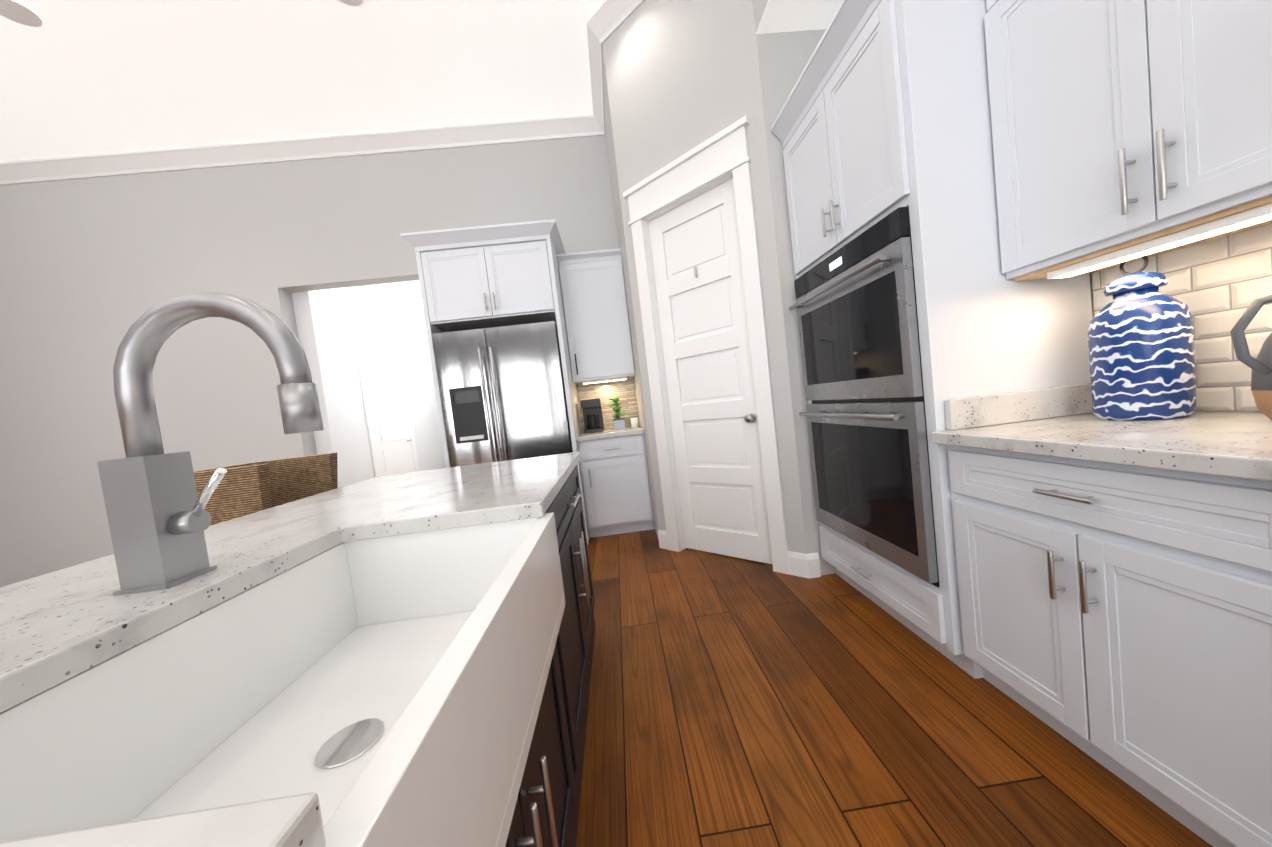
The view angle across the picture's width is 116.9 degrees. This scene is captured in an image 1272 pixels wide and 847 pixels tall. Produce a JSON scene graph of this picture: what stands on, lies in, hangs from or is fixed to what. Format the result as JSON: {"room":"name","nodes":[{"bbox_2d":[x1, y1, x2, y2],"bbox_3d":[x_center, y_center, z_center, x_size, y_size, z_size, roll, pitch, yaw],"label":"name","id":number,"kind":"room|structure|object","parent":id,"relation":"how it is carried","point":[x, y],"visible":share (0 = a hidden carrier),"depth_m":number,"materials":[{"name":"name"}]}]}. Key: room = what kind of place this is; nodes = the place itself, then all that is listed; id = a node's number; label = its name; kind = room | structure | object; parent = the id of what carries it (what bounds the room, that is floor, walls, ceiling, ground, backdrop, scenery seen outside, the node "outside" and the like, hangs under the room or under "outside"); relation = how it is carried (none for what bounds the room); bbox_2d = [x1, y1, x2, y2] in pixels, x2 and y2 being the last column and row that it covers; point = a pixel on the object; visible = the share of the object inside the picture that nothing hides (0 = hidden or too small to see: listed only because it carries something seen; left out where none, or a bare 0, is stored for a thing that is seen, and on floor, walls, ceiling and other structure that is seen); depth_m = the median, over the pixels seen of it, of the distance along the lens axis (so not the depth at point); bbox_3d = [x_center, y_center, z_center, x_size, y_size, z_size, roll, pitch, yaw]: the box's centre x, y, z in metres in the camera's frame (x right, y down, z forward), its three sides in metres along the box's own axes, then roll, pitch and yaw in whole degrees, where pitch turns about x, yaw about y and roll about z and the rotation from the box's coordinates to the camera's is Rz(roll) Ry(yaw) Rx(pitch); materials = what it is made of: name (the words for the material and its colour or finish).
{"room":"kitchen","nodes":[
{"label":"kitchen","id":0,"kind":"room"},
{"bbox_2d":[0,0,603,161],"bbox_3d":[-2.326,-2.599,-0.833,8.130,0.200,9.700,-7,3,-3],"label":"ceiling","id":1,"kind":"structure","parent":0,"point":[82,77],"depth_m":2.93,"materials":[{"name":"white paint"}]},
{"bbox_2d":[0,0,42,26],"bbox_3d":[-3.744,-2.484,2.353,0.188,0.008,0.188,-7,3,-12],"label":"recessed light","id":2,"kind":"object","parent":1,"relation":"in","point":[12,10],"depth_m":2.37,"materials":[{"name":"white"}]},
{"bbox_2d":[339,0,363,6],"bbox_3d":[-1.820,-2.714,2.448,0.188,0.008,0.188,-7,3,-12],"label":"recessed light","id":3,"kind":"object","parent":1,"relation":"in","point":[355,3],"depth_m":2.52,"materials":[{"name":"white"}]},
{"bbox_2d":[0,135,639,586],"bbox_3d":[-2.486,-0.734,3.879,7.830,3.920,0.160,-7,3,-3],"label":"wall","id":4,"kind":"structure","parent":0,"point":[94,269],"depth_m":3.70,"materials":[{"name":"grey paint"}]},
{"bbox_2d":[0,114,605,184],"bbox_3d":[-3.443,-2.517,3.621,6.330,0.135,0.100,-7,3,-3],"label":"crown molding","id":5,"kind":"structure","parent":4,"relation":"attached to","point":[463,135],"depth_m":3.63,"materials":[{"name":"white"}]},
{"bbox_2d":[557,248,634,383],"bbox_3d":[-0.366,-0.978,3.712,0.581,1.174,0.354,-7,3,-3],"label":"upper cabinet","id":6,"kind":"object","parent":4,"relation":"attached to","point":[596,314],"visible":1,"depth_m":3.58,"materials":[{"name":"white wood"}]},
{"bbox_2d":[576,378,638,431],"bbox_3d":[-0.282,-0.187,3.935,0.579,0.484,0.010,-7,3,-3],"label":"backsplash","id":7,"kind":"structure","parent":4,"relation":"attached to","point":[623,391],"depth_m":3.93,"materials":[{"name":"tile"}]},
{"bbox_2d":[292,280,445,487],"bbox_3d":[-2.510,-0.389,5.321,1.740,3.100,2.690,-7,3,-3],"label":"wall","id":8,"kind":"structure","parent":0,"point":[325,336],"depth_m":4.41,"materials":[{"name":"white paint"}]},
{"bbox_2d":[348,313,419,476],"bbox_3d":[-3.153,-0.023,5.046,0.030,2.550,1.040,-7,3,-3],"label":"door","id":9,"kind":"structure","parent":8,"relation":"attached to","point":[384,389],"depth_m":4.89,"materials":[{"name":"white wood"}]},
{"bbox_2d":[602,0,835,574],"bbox_3d":[0.705,-1.070,3.081,1.500,3.920,1.750,-7,3,-3],"label":"wall","id":10,"kind":"structure","parent":0,"point":[681,77],"depth_m":2.33,"materials":[{"name":"grey paint"}]},
{"bbox_2d":[586,12,604,127],"bbox_3d":[-0.326,-2.866,3.273,0.100,0.135,0.901,-7,3,-3],"label":"crown molding","id":11,"kind":"structure","parent":10,"relation":"attached to","point":[595,30],"depth_m":3.12,"materials":[{"name":"white"}]},
{"bbox_2d":[600,0,644,41],"bbox_3d":[0.125,-2.880,2.470,0.660,0.135,0.831,-7,3,-3],"label":"crown molding","id":12,"kind":"structure","parent":10,"relation":"attached to","point":[606,19],"depth_m":2.71,"materials":[{"name":"white"}]},
{"bbox_2d":[623,115,788,573],"bbox_3d":[0.470,-0.393,2.650,0.966,2.672,0.161,-4,4,42],"label":"door","id":13,"kind":"structure","parent":10,"relation":"attached to","point":[701,257],"depth_m":2.63,"materials":[{"name":"white wood"}]},
{"bbox_2d":[658,530,820,577],"bbox_3d":[0.626,0.865,2.670,0.866,0.140,0.806,-7,3,-3],"label":"baseboard","id":14,"kind":"structure","parent":10,"relation":"attached to","point":[804,565],"depth_m":2.31,"materials":[{"name":"white wood"}]},
{"bbox_2d":[753,0,841,33],"bbox_3d":[1.320,-2.463,-1.651,1.010,0.841,7.660,-7,3,-3],"label":"ceiling","id":15,"kind":"structure","parent":0,"point":[774,16],"depth_m":2.08,"materials":[{"name":"white paint"}]},
{"bbox_2d":[576,529,1212,846],"bbox_3d":[-1.960,1.353,1.360,8.130,0.100,13.700,-7,3,-3],"label":"floor","id":16,"kind":"structure","parent":0,"point":[736,702],"depth_m":1.26,"materials":[{"name":"brown wood"}]},
{"bbox_2d":[193,452,337,525],"bbox_3d":[-2.072,0.746,2.200,0.534,1.050,0.559,-7,3,-3],"label":"wicker stool","id":17,"kind":"object","parent":16,"relation":"on","point":[240,490],"visible":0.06,"depth_m":1.97,"materials":[{"name":"brown wicker"}]},
{"bbox_2d":[400,219,589,544],"bbox_3d":[-1.109,-0.248,3.518,1.208,2.670,0.746,-7,3,-3],"label":"tall cabinet","id":18,"kind":"object","parent":16,"relation":"on","point":[487,276],"visible":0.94,"depth_m":3.17,"materials":[{"name":"white"}]},
{"bbox_2d":[432,321,572,466],"bbox_3d":[-1.062,0.142,3.508,0.986,1.885,0.726,-7,3,-3],"label":"refrigerator","id":19,"kind":"object","parent":16,"relation":"on","point":[502,393],"visible":0.6,"depth_m":3.19,"materials":[{"name":"silver metal"}]},
{"bbox_2d":[505,465,594,846],"bbox_3d":[-0.656,0.748,0.570,1.044,0.874,2.966,-7,3,-3],"label":"kitchen island","id":20,"kind":"object","parent":16,"relation":"on","point":[546,810],"visible":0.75,"depth_m":1.09,"materials":[{"name":"black wood"}]},
{"bbox_2d":[0,452,580,846],"bbox_3d":[-0.738,0.296,0.555,1.057,0.039,3.030,-7,3,-3],"label":"island countertop","id":21,"kind":"structure","parent":20,"relation":"on","point":[60,626],"depth_m":0.69,"materials":[{"name":"stone"}]},
{"bbox_2d":[97,292,323,595],"bbox_3d":[-0.734,0.019,0.688,0.338,0.496,0.084,-7,3,-3],"label":"faucet","id":22,"kind":"object","parent":21,"relation":"on","point":[159,517],"visible":1,"depth_m":0.67,"materials":[{"name":"silver metal"}]},
{"bbox_2d":[0,512,565,846],"bbox_3d":[-0.448,0.406,0.610,0.542,0.250,0.820,-7,3,-3],"label":"sink","id":23,"kind":"object","parent":21,"relation":"in","point":[383,692],"visible":0.88,"depth_m":0.58,"materials":[{"name":"white ceramic"}]},
{"bbox_2d":[577,433,654,537],"bbox_3d":[-0.182,0.541,3.657,0.581,0.874,0.636,-7,3,-3],"label":"base cabinet","id":24,"kind":"object","parent":16,"relation":"on","point":[616,485],"visible":0.98,"depth_m":3.38,"materials":[{"name":"white wood"}]},
{"bbox_2d":[576,426,643,440],"bbox_3d":[-0.235,0.086,3.633,0.579,0.039,0.616,-7,3,-3],"label":"countertop","id":25,"kind":"structure","parent":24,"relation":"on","point":[606,433],"depth_m":3.33,"materials":[{"name":"stone"}]},
{"bbox_2d":[580,398,603,433],"bbox_3d":[-0.415,-0.073,3.714,0.180,0.310,0.230,-7,3,-3],"label":"coffee maker","id":26,"kind":"object","parent":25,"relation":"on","point":[592,415],"visible":1,"depth_m":3.64,"materials":[{"name":"black plastic"}]},
{"bbox_2d":[609,396,626,429],"bbox_3d":[-0.170,-0.104,3.721,0.166,0.313,0.164,-7,3,-3],"label":"potted plant","id":27,"kind":"object","parent":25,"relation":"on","point":[619,422],"visible":1,"depth_m":3.69,"materials":[{"name":"green plant"}]},
{"bbox_2d":[630,417,638,427],"bbox_3d":[-0.011,-0.008,3.679,0.074,0.090,0.104,-7,3,-3],"label":"cup","id":28,"kind":"object","parent":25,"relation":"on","point":[634,422],"visible":1,"depth_m":3.66,"materials":[{"name":"white ceramic"}]},
{"bbox_2d":[819,508,950,659],"bbox_3d":[1.406,0.719,1.864,0.626,0.325,0.834,-7,3,-3],"label":"base cabinet","id":29,"kind":"object","parent":16,"relation":"on","point":[920,605],"depth_m":1.68,"materials":[{"name":"white wood"}]},
{"bbox_2d":[931,440,1271,846],"bbox_3d":[1.434,0.481,1.013,0.596,0.874,0.783,-7,3,-3],"label":"base cabinet","id":30,"kind":"object","parent":16,"relation":"on","point":[1115,618],"depth_m":0.91,"materials":[{"name":"white wood"}]},
{"bbox_2d":[1090,224,1271,411],"bbox_3d":[1.792,-1.020,-0.542,0.310,3.920,9.700,-7,3,-3],"label":"wall","id":31,"kind":"structure","parent":0,"point":[1218,286],"depth_m":1.10,"materials":[{"name":"tile"}]},
{"bbox_2d":[779,0,998,278],"bbox_3d":[1.180,-1.203,1.770,0.626,0.770,0.834,-7,3,-3],"label":"upper cabinet","id":32,"kind":"object","parent":31,"relation":"attached to","point":[897,114],"depth_m":1.35,"materials":[{"name":"white wood"}]},
{"bbox_2d":[789,207,938,586],"bbox_3d":[1.250,-0.125,1.819,0.666,1.380,0.802,-7,3,-3],"label":"double oven","id":33,"kind":"object","parent":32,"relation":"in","point":[855,304],"visible":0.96,"depth_m":1.63,"materials":[{"name":"silver metal"}]},
{"bbox_2d":[931,382,1271,481],"bbox_3d":[1.414,0.047,-0.594,0.693,0.144,3.946,-7,3,-3],"label":"countertop","id":34,"kind":"structure","parent":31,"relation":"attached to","point":[1062,421],"depth_m":1.01,"materials":[{"name":"stone"}]},
{"bbox_2d":[1087,256,1196,420],"bbox_3d":[1.487,-0.258,1.158,0.192,0.482,0.192,-7,3,-3],"label":"ginger jar","id":35,"kind":"object","parent":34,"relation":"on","point":[1140,333],"visible":0.92,"depth_m":1.10,"materials":[{"name":"blue ceramic"}]},
{"bbox_2d":[1230,295,1271,419],"bbox_3d":[1.483,-0.201,0.839,0.225,0.402,0.194,-7,3,-3],"label":"jug","id":36,"kind":"object","parent":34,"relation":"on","point":[1260,365],"visible":1,"depth_m":0.89,"materials":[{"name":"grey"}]},
{"bbox_2d":[984,0,1271,280],"bbox_3d":[1.396,-0.958,0.948,0.337,0.925,0.781,-7,3,-3],"label":"upper cabinet","id":37,"kind":"object","parent":31,"relation":"attached to","point":[1129,131],"depth_m":1.00,"materials":[{"name":"white wood"}]}
]}

